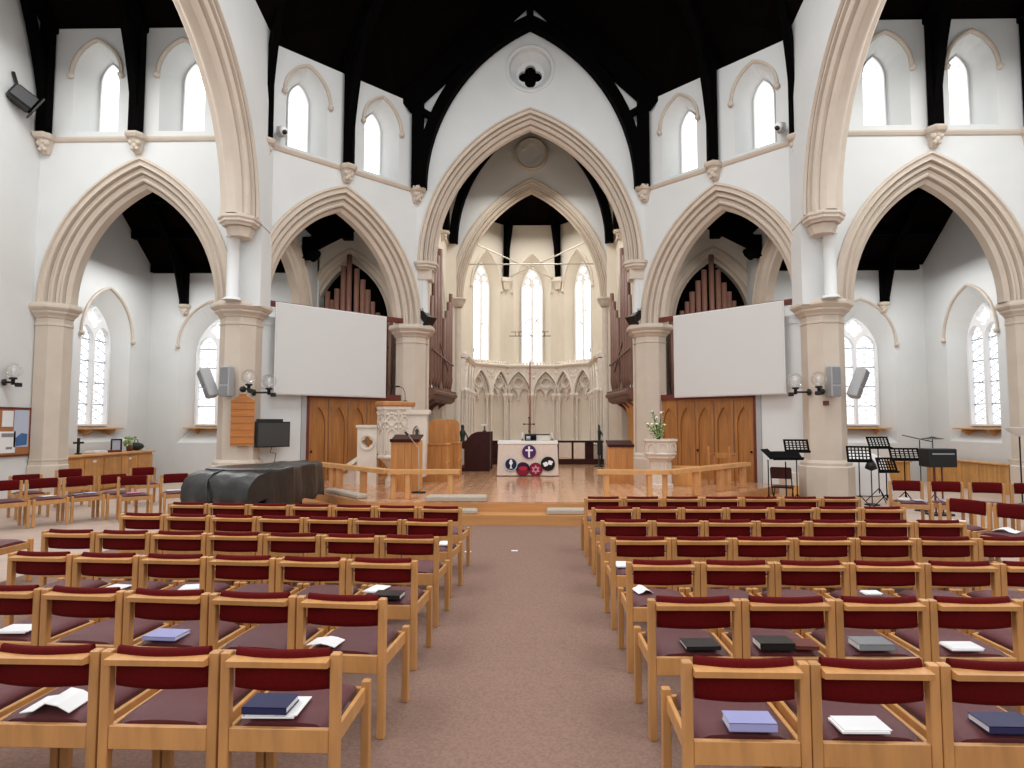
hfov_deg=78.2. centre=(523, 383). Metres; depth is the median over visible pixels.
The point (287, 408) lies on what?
wall panel
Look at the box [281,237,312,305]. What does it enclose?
trim
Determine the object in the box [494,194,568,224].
ceiling
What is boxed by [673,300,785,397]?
projection screen
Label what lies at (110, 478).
chair
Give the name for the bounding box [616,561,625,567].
sheet
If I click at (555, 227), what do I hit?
roof beam
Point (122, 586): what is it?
sheet
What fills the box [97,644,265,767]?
chair
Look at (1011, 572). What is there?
chair
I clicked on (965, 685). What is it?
chair
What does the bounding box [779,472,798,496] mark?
base cabinet
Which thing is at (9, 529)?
floor
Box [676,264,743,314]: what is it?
wall
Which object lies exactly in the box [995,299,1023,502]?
pillar edge
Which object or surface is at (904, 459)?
music stand
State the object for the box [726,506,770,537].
chair
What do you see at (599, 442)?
stand
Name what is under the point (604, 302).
column
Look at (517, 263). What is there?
rod
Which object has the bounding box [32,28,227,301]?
wall
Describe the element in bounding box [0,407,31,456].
notice board
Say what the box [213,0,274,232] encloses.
wall
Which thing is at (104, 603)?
chair
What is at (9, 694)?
chair
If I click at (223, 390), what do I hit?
grille
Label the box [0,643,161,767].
chair
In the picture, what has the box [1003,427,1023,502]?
uplighter
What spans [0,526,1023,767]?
floor
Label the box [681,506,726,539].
chair
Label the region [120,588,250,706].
chair
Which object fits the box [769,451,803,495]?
music stand
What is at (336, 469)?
rail
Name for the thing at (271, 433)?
television
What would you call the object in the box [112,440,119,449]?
picture
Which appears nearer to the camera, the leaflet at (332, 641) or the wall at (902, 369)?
the leaflet at (332, 641)
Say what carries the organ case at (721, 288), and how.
attached to the wall at (902, 369)
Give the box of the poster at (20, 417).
[13,410,28,446]
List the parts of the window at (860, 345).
glass, frame, hood mould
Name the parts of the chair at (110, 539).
leg, seat frame, rail, backrest, leg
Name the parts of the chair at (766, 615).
leg, leg, seat frame, seat, backrest, rail, leg, leg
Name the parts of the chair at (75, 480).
leg, leg, backrest, seat frame, seat, leg, leg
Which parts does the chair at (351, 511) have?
leg, rail, backrest, leg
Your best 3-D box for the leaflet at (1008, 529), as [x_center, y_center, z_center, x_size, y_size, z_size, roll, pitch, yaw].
[5.771,1.744,7.538,0.220,0.040,0.240,3,-5,-38]
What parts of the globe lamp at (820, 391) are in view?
arm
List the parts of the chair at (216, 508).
leg, rail, backrest, leg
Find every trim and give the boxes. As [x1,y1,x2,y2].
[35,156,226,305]
[173,0,258,218]
[270,185,420,324]
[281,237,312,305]
[317,247,395,394]
[417,107,643,261]
[427,245,444,428]
[456,178,606,297]
[461,351,476,440]
[470,359,513,439]
[502,362,561,439]
[514,137,547,170]
[551,358,590,457]
[587,351,602,443]
[618,275,634,451]
[640,182,792,323]
[666,246,747,394]
[751,236,782,303]
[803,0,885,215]
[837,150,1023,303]
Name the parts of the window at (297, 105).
glass, frame, hood mould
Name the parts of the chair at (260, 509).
leg, rail, backrest, leg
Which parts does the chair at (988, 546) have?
leg, backrest, rail, seat frame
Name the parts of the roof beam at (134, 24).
post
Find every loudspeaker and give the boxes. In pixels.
[196,367,218,398]
[219,366,234,396]
[826,366,840,396]
[846,367,869,398]
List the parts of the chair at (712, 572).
leg, leg, seat frame, seat, backrest, rail, leg, leg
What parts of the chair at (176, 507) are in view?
leg, rail, backrest, leg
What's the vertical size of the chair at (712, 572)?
0.796 m
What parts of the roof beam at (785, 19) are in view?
post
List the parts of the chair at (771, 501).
backrest, rail, leg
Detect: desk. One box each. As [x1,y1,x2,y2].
[606,440,633,483]
[672,466,700,485]
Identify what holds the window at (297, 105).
in the wall at (297, 174)
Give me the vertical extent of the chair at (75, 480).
0.796 m
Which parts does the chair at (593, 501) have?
leg, leg, seat, seat frame, backrest, rail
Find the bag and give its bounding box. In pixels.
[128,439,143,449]
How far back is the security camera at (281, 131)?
14.58 m
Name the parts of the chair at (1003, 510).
leg, leg, seat, backrest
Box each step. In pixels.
[293,492,783,525]
[315,488,778,511]
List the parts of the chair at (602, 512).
leg, leg, seat, seat frame, backrest, rail, leg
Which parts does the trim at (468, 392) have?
arch panel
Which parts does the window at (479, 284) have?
glass, frame, hood mould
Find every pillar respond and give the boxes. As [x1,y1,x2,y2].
[217,213,260,300]
[801,209,845,298]
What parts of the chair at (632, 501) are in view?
leg, backrest, rail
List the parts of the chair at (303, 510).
leg, rail, backrest, leg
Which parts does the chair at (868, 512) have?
leg, rail, leg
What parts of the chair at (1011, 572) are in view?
leg, seat, leg, backrest, rail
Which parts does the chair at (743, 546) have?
leg, backrest, rail, seat frame, leg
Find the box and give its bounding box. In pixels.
[536,434,549,440]
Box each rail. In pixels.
[322,462,460,499]
[493,440,498,463]
[557,440,603,463]
[596,462,750,497]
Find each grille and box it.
[196,370,208,397]
[219,367,227,394]
[832,367,840,394]
[857,370,869,397]
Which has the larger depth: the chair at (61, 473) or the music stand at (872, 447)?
the music stand at (872, 447)
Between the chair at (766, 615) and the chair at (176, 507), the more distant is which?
the chair at (176, 507)
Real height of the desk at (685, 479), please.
0.440 m
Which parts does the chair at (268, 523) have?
leg, rail, backrest, seat frame, leg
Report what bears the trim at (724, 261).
attached to the wall at (902, 369)
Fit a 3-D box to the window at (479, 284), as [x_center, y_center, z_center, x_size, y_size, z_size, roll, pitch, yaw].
[-1.737,-3.273,26.946,1.820,5.063,0.625,3,-5,-44]
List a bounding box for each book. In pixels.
[142,628,190,640]
[241,693,299,714]
[374,590,404,599]
[679,638,720,650]
[722,710,777,732]
[752,635,795,650]
[789,638,819,650]
[847,636,894,650]
[967,711,1023,734]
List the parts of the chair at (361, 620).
leg, rail, backrest, seat, seat frame, leg, leg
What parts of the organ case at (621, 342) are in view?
stay rail, coved panel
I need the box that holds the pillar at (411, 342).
[388,324,434,433]
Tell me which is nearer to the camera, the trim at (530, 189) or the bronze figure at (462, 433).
the bronze figure at (462, 433)
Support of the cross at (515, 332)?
on the stage platform
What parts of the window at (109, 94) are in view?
hood mould, frame, glass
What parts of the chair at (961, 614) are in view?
leg, leg, seat, seat frame, leg, backrest, rail, leg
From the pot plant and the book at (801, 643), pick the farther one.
the pot plant
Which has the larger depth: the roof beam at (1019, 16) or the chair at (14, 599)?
the roof beam at (1019, 16)
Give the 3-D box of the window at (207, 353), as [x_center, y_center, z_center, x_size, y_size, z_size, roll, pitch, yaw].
[-10.040,-0.683,20.472,2.340,4.053,0.675,0,-4,1]
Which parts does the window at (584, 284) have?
hood mould, frame, glass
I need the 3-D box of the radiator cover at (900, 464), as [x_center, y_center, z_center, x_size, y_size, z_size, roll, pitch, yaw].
[10.818,2.685,19.415,2.060,0.640,0.360,0,-4,1]
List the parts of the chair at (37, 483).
leg, leg, backrest, seat frame, seat, leg, leg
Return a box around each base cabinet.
[68,450,154,494]
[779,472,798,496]
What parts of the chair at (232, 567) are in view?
leg, rail, leg, backrest, seat frame, seat, leg, leg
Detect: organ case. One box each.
[325,254,392,458]
[428,249,457,429]
[605,248,633,452]
[669,254,735,463]
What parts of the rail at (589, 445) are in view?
post, rail, post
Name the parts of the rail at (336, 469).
post, post, post, rail, post, post, post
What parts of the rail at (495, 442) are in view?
post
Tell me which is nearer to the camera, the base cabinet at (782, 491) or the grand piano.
the grand piano
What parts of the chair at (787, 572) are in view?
leg, leg, seat frame, seat, backrest, rail, leg, leg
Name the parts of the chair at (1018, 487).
leg, backrest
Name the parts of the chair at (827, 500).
leg, backrest, rail, leg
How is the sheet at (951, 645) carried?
on the chair at (961, 614)
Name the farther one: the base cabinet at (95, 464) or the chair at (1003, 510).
the base cabinet at (95, 464)
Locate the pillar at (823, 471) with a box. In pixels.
[790,298,855,506]
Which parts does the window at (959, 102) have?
glass, frame, hood mould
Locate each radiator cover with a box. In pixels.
[886,460,911,481]
[927,459,1010,494]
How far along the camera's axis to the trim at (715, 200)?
16.39 m
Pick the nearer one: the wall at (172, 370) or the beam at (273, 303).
the beam at (273, 303)
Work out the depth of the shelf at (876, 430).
19.73 m
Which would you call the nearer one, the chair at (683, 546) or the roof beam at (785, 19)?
the chair at (683, 546)
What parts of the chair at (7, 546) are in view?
seat, seat frame, leg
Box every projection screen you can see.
[273,302,386,397]
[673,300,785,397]
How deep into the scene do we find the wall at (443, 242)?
22.14 m
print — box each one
[2,433,13,448]
[15,433,26,445]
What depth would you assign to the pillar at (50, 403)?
14.14 m
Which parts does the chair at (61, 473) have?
leg, backrest, seat frame, leg, leg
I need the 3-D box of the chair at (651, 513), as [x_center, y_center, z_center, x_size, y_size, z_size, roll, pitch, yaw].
[1.606,1.870,7.713,0.530,0.796,0.566,0,-4,0]
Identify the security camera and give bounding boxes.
[276,126,287,137]
[774,122,785,133]
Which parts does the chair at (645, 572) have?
leg, leg, seat frame, seat, backrest, rail, leg, leg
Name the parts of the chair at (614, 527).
leg, leg, seat, seat frame, backrest, rail, leg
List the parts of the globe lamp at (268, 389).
arm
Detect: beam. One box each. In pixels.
[20,0,60,133]
[116,0,150,132]
[267,0,286,137]
[270,300,402,322]
[339,0,384,163]
[398,0,662,189]
[442,208,449,230]
[449,150,613,243]
[501,214,514,289]
[549,214,562,289]
[613,211,619,229]
[659,299,791,321]
[676,0,722,160]
[777,0,794,133]
[920,0,954,125]
[1014,0,1023,117]
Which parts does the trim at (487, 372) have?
arch panel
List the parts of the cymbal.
plate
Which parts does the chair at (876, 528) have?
leg, backrest, seat frame, rail, leg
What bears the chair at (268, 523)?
on the floor at (525, 667)
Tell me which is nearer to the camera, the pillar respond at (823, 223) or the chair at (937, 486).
the chair at (937, 486)
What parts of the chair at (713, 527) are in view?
leg, backrest, seat frame, rail, leg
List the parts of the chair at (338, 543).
leg, rail, seat frame, backrest, leg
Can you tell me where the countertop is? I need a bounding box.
[68,450,154,457]
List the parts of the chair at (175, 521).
leg, seat frame, rail, backrest, leg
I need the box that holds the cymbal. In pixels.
[921,436,943,502]
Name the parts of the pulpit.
stair panel, carved panel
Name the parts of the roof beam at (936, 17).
post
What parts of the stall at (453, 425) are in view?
arm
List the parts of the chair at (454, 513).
leg, rail, backrest, seat frame, seat, leg, leg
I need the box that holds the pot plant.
[123,436,136,450]
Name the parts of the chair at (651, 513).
leg, backrest, rail, leg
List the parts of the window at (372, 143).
glass, frame, hood mould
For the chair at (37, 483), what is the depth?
11.18 m
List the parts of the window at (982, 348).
hood mould, frame, glass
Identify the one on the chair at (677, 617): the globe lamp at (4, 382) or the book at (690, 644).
the book at (690, 644)
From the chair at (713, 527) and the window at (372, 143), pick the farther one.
the window at (372, 143)
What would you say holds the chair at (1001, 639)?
on the floor at (525, 667)
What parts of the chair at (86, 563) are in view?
leg, rail, backrest, leg, seat, seat frame, leg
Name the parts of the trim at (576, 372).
arch panel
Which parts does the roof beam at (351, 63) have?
post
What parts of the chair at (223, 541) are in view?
leg, rail, seat frame, backrest, leg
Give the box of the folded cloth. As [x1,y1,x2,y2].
[84,450,107,452]
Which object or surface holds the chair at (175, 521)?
on the floor at (525, 667)
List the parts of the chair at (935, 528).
leg, backrest, rail, seat frame, leg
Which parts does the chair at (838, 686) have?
leg, seat, seat frame, backrest, rail, leg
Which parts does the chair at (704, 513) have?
leg, backrest, rail, leg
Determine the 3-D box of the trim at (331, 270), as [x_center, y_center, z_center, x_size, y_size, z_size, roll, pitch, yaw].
[-5.602,-1.975,20.427,3.240,4.866,0.470,0,-4,1]
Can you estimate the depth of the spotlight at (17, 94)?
13.54 m
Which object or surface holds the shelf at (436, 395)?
attached to the organ case at (441, 341)
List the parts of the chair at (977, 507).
leg, backrest, leg, seat, seat frame, leg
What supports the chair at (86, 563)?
on the floor at (525, 667)
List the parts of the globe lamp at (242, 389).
wall plate, arm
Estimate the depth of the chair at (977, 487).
10.54 m
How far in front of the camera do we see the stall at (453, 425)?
16.80 m
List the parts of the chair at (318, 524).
leg, rail, seat frame, backrest, leg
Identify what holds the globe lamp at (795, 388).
attached to the pillar at (823, 471)
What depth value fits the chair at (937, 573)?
4.51 m
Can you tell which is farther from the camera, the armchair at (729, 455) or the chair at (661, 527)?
the armchair at (729, 455)
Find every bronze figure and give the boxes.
[460,424,467,464]
[594,424,602,458]
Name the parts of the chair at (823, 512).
leg, backrest, rail, leg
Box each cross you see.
[73,438,83,453]
[515,332,544,433]
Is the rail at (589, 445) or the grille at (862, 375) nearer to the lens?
the grille at (862, 375)
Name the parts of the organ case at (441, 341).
panel, stay rail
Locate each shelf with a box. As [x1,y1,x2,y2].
[77,428,123,434]
[183,427,216,433]
[429,387,457,403]
[605,387,632,403]
[847,428,891,434]
[953,428,1000,435]
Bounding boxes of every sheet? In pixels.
[0,624,31,633]
[107,584,131,589]
[178,584,198,589]
[241,696,311,718]
[362,585,390,592]
[439,541,447,545]
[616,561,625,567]
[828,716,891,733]
[859,590,882,595]
[939,641,984,650]
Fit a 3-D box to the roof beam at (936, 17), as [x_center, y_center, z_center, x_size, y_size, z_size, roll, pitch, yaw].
[9.058,-9.259,12.014,0.260,6.907,4.980,0,-4,1]
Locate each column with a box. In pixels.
[414,260,438,323]
[453,297,466,441]
[597,297,609,463]
[622,259,647,323]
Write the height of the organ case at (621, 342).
6.924 m
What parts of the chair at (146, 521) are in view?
leg, rail, seat frame, backrest, leg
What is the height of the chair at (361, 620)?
0.796 m
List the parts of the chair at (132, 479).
leg, leg, seat frame, backrest, seat, leg, leg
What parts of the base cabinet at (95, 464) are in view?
door, door, door, door, door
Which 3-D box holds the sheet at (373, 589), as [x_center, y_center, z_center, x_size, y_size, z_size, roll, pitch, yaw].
[-1.145,1.594,4.899,0.142,0.012,0.198,-1,-4,16]
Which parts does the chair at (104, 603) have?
leg, rail, backrest, seat frame, seat, leg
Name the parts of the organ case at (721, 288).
case panel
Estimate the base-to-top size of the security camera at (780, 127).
0.240 m
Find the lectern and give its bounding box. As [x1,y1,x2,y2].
[390,434,423,491]
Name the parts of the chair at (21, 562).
leg, rail, backrest, leg, seat, leg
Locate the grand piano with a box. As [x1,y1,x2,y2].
[180,460,323,512]
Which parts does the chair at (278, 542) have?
leg, rail, seat frame, backrest, leg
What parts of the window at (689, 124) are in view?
hood mould, frame, glass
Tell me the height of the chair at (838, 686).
0.796 m
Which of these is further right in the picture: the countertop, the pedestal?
the pedestal
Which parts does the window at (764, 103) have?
hood mould, frame, glass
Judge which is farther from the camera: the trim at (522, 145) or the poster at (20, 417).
the trim at (522, 145)
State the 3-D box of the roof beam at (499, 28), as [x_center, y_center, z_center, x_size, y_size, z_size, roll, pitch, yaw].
[0.172,-8.299,17.526,7.343,5.832,0.310,0,-4,1]
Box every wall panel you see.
[259,316,300,462]
[761,315,803,483]
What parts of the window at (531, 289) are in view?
hood mould, glass, frame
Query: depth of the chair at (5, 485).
10.87 m
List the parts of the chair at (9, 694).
seat, seat frame, leg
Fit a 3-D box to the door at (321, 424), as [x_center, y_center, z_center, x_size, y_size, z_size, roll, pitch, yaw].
[-4.399,1.530,16.303,2.950,2.560,0.200,4,-5,-45]
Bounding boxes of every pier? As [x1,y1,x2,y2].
[239,102,274,307]
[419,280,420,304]
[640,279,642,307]
[787,88,823,305]
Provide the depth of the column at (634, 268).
17.38 m
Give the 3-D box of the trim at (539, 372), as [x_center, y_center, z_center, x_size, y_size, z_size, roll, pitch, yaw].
[0.347,1.064,27.032,2.580,4.064,0.504,0,-4,1]
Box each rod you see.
[469,263,593,264]
[477,245,552,279]
[511,242,583,276]
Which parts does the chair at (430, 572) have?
leg, rail, backrest, seat frame, seat, leg, leg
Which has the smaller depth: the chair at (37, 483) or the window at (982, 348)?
the chair at (37, 483)
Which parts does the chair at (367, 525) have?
leg, rail, seat frame, backrest, leg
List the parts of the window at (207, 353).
hood mould, frame, glass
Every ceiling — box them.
[47,0,183,28]
[122,192,285,315]
[255,0,802,95]
[302,214,354,261]
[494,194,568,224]
[707,211,761,259]
[779,187,952,313]
[879,0,1022,19]
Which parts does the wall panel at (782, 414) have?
panel mould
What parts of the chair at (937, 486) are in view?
leg, seat frame, seat, leg, backrest, leg, leg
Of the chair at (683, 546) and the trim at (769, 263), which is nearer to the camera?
the chair at (683, 546)
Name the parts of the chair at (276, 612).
leg, rail, backrest, seat, seat frame, leg, leg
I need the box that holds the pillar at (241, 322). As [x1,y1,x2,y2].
[209,300,272,466]
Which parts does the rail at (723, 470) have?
post, post, post, rail, post, post, post, post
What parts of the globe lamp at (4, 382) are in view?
wall plate, arm, bulb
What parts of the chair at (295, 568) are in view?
leg, leg, rail, backrest, seat, seat frame, leg, leg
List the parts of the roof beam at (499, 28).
post, king post, post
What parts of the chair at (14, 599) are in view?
rail, backrest, leg, seat, seat frame, leg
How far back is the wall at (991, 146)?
14.06 m
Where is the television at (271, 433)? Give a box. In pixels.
[254,419,289,461]
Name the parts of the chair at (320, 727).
leg, leg, rail, backrest, seat frame, seat, leg, leg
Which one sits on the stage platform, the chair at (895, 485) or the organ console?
the organ console
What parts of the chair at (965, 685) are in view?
leg, seat frame, seat, backrest, rail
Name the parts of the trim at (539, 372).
arch panel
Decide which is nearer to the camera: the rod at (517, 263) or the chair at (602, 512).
the chair at (602, 512)
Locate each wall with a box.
[0,0,73,499]
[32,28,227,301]
[68,214,151,453]
[146,231,431,479]
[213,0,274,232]
[266,46,425,292]
[296,229,317,306]
[324,264,386,398]
[416,10,644,260]
[439,229,449,419]
[446,194,465,430]
[456,132,606,275]
[466,222,504,439]
[505,225,558,439]
[559,222,597,439]
[598,198,617,439]
[613,229,622,405]
[631,229,929,480]
[635,41,795,288]
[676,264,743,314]
[747,228,767,304]
[787,0,844,230]
[836,19,1023,261]
[923,211,1010,462]
[1004,318,1011,458]
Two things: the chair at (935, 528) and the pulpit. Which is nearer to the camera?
the chair at (935, 528)
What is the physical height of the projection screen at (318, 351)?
2.160 m
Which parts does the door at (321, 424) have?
post, panel, panel, panel, panel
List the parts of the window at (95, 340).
glass, frame, hood mould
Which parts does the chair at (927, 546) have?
leg, backrest, rail, seat frame, leg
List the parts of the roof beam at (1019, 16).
post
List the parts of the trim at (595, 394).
arch panel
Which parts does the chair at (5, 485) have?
backrest, seat, seat frame, leg, leg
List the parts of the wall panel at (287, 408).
panel mould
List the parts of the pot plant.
pot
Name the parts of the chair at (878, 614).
leg, leg, seat, seat frame, leg, backrest, rail, leg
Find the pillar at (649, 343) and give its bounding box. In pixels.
[626,323,672,475]
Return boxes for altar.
[497,440,558,475]
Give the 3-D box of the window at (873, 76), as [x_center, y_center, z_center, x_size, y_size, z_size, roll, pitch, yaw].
[8.122,-6.966,14.406,1.320,1.985,0.775,0,-4,1]
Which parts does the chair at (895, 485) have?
leg, backrest, seat, seat frame, leg, leg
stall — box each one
[422,419,450,481]
[445,419,461,477]
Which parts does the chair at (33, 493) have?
leg, leg, backrest, seat frame, seat, leg, leg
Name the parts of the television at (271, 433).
casing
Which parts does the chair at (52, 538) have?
leg, rail, seat frame, backrest, leg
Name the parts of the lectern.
panel, panel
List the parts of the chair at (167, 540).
leg, rail, seat frame, backrest, leg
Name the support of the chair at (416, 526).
on the floor at (525, 667)
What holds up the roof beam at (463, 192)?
attached to the wall at (501, 172)
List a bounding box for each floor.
[0,480,1023,581]
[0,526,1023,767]
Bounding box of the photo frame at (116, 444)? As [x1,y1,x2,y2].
[110,439,121,449]
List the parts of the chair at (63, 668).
rail, backrest, leg, seat, seat frame, leg, leg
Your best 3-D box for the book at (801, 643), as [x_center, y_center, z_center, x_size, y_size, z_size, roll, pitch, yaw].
[1.628,1.514,3.667,0.130,0.020,0.140,0,-4,6]
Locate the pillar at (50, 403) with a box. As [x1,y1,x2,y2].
[26,302,82,496]
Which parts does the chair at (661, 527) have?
leg, backrest, seat frame, rail, leg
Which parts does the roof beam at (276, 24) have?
post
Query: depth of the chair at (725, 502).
8.49 m
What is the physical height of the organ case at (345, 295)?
6.803 m
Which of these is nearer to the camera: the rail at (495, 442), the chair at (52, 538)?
the chair at (52, 538)
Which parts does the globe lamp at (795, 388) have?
arm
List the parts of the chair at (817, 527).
leg, seat frame, backrest, rail, leg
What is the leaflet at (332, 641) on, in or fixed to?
on the chair at (361, 620)
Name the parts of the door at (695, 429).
panel, panel, panel, panel, panel, post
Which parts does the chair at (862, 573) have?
leg, leg, seat, seat frame, backrest, leg, rail, leg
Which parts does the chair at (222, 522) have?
leg, rail, seat frame, backrest, leg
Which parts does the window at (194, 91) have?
hood mould, frame, glass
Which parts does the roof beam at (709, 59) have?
post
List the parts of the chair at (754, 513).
leg, backrest, rail, leg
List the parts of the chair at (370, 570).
leg, rail, backrest, seat, seat frame, leg, leg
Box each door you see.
[300,395,400,479]
[661,395,762,482]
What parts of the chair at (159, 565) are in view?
leg, rail, backrest, seat, leg, seat frame, leg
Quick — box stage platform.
[324,457,778,503]
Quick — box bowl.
[1003,427,1023,436]
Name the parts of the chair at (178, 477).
leg, leg, seat frame, seat, backrest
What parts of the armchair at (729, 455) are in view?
leg, leg, backrest, leg, leg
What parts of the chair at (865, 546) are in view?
leg, backrest, rail, seat frame, leg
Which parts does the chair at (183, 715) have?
leg, rail, backrest, leg, seat frame, seat, leg, leg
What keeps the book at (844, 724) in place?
on the chair at (838, 686)
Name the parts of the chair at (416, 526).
leg, rail, backrest, seat frame, seat, leg, leg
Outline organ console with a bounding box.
[462,431,492,470]
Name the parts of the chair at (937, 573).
leg, leg, seat, leg, backrest, rail, leg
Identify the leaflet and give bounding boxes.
[19,687,87,713]
[306,636,344,647]
[633,585,652,593]
[992,527,1021,533]
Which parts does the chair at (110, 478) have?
leg, leg, seat frame, backrest, seat, leg, leg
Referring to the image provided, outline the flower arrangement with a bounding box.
[644,411,666,438]
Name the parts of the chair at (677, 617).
leg, leg, seat, seat frame, backrest, rail, leg, leg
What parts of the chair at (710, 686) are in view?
leg, leg, seat, seat frame, backrest, rail, leg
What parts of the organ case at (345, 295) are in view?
case panel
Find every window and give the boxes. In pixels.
[66,37,123,131]
[78,287,135,425]
[153,36,205,130]
[175,300,219,424]
[282,64,333,151]
[361,95,404,174]
[470,248,502,360]
[505,44,554,92]
[511,253,552,363]
[561,248,593,359]
[657,93,699,172]
[728,59,779,148]
[844,297,899,425]
[862,29,916,124]
[940,283,1000,425]
[945,28,1003,124]
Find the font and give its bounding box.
[643,439,677,488]
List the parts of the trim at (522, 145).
quatrefoil plate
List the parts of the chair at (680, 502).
backrest, rail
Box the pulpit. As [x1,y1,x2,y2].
[343,401,430,484]
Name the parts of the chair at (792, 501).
backrest, rail, leg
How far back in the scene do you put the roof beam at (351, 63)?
15.85 m
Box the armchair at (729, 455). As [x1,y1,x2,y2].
[707,446,736,484]
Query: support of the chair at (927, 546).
on the floor at (525, 667)
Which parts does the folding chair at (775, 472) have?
backrest, seat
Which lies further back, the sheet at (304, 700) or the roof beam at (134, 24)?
the roof beam at (134, 24)
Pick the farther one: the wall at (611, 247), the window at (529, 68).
the wall at (611, 247)
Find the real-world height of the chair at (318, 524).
0.796 m
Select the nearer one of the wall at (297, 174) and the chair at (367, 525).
the chair at (367, 525)
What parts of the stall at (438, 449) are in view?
arm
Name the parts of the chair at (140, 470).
leg, backrest, seat frame, leg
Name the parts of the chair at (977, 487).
leg, leg, backrest, leg, leg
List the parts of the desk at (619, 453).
panel, panel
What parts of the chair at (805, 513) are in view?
leg, backrest, rail, leg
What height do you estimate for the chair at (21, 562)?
0.796 m
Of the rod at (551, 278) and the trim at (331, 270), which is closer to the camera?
the trim at (331, 270)
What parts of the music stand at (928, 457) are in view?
leg, leg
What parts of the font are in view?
stem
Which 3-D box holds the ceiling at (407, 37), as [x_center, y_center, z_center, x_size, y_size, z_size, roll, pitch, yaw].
[0.079,-11.653,12.444,13.500,6.840,12.400,0,-4,1]
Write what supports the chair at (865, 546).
on the floor at (525, 667)
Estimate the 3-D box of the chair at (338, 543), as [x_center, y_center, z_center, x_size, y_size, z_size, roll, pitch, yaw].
[-1.539,1.755,5.857,0.530,0.796,0.566,0,-4,5]
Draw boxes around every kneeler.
[325,488,367,498]
[426,494,487,501]
[462,508,477,513]
[547,507,587,514]
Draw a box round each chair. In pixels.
[0,480,30,527]
[0,538,33,580]
[0,585,99,646]
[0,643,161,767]
[0,683,59,767]
[4,550,117,625]
[6,474,49,519]
[23,477,68,527]
[39,529,129,586]
[39,585,174,710]
[53,468,91,506]
[60,475,104,522]
[72,552,178,617]
[94,529,179,580]
[96,474,137,519]
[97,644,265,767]
[116,475,152,521]
[117,512,164,581]
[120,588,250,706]
[128,467,159,505]
[138,553,240,624]
[149,530,233,585]
[159,473,189,513]
[162,513,210,583]
[167,502,215,532]
[206,531,285,585]
[206,554,303,624]
[208,502,248,531]
[208,590,329,654]
[210,514,277,583]
[218,646,371,767]
[248,503,289,557]
[255,515,304,582]
[262,532,340,585]
[275,555,367,640]
[290,504,331,534]
[296,592,409,739]
[303,516,352,559]
[320,533,394,585]
[332,504,374,533]
[346,557,432,670]
[352,517,401,587]
[375,505,417,537]
[379,534,449,626]
[401,518,462,597]
[418,506,469,565]
[581,496,622,555]
[588,506,635,573]
[596,519,652,597]
[604,536,671,628]
[618,559,700,672]
[623,496,662,526]
[633,595,741,740]
[636,506,680,539]
[652,519,704,587]
[661,536,732,629]
[661,655,811,767]
[663,496,701,526]
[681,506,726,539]
[685,559,774,631]
[702,496,741,518]
[704,519,756,588]
[717,536,794,589]
[717,595,836,691]
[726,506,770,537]
[742,496,781,527]
[752,560,849,630]
[756,519,809,591]
[770,467,794,496]
[771,506,815,539]
[771,657,942,767]
[772,536,855,592]
[781,496,820,522]
[800,596,930,725]
[802,506,860,539]
[808,519,862,590]
[819,560,925,645]
[821,496,860,521]
[830,536,917,628]
[840,519,913,589]
[861,506,905,520]
[883,596,1023,714]
[884,658,1023,767]
[887,560,1000,631]
[888,480,933,519]
[913,519,968,592]
[915,536,979,590]
[927,481,976,525]
[944,536,1023,629]
[946,498,993,562]
[956,561,1023,620]
[967,599,1023,655]
[968,482,1020,530]
[972,503,1023,562]
[1009,483,1023,529]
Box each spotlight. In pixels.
[5,71,44,117]
[420,308,436,325]
[625,308,642,325]
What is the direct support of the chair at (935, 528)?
on the floor at (525, 667)
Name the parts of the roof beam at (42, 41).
post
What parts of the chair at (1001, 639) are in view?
leg, seat frame, seat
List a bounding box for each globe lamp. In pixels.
[1,368,21,386]
[239,374,253,392]
[252,379,275,396]
[788,378,811,395]
[815,376,824,394]
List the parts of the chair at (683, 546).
leg, backrest, seat frame, rail, leg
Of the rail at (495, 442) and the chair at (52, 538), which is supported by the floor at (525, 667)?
the chair at (52, 538)
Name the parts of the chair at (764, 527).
leg, backrest, rail, seat frame, leg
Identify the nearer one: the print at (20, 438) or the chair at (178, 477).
the chair at (178, 477)
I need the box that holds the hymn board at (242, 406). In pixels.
[230,394,254,445]
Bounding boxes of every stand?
[404,431,425,493]
[525,434,535,440]
[592,440,603,466]
[760,449,771,496]
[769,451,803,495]
[783,439,810,496]
[846,446,872,505]
[866,437,892,503]
[874,457,899,505]
[888,448,918,498]
[902,435,931,511]
[918,448,956,515]
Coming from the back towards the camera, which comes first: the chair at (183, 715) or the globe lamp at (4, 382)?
the globe lamp at (4, 382)
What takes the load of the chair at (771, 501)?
on the floor at (525, 667)
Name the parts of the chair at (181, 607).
leg, rail, backrest, seat, seat frame, leg, leg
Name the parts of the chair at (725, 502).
leg, backrest, rail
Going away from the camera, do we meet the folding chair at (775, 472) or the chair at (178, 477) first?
the chair at (178, 477)
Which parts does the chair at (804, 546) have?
leg, seat frame, backrest, rail, leg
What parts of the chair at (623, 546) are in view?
leg, leg, seat, seat frame, backrest, rail, leg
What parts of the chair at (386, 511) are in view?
leg, rail, backrest, leg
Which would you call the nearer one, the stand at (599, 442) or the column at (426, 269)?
the column at (426, 269)
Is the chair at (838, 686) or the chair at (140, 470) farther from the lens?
the chair at (140, 470)
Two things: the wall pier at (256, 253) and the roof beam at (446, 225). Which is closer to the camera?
the wall pier at (256, 253)
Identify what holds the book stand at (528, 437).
on the altar
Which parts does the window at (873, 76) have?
glass, frame, hood mould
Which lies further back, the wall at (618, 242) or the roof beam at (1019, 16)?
the wall at (618, 242)
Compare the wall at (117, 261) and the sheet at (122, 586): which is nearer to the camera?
the sheet at (122, 586)
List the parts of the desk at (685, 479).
panel, panel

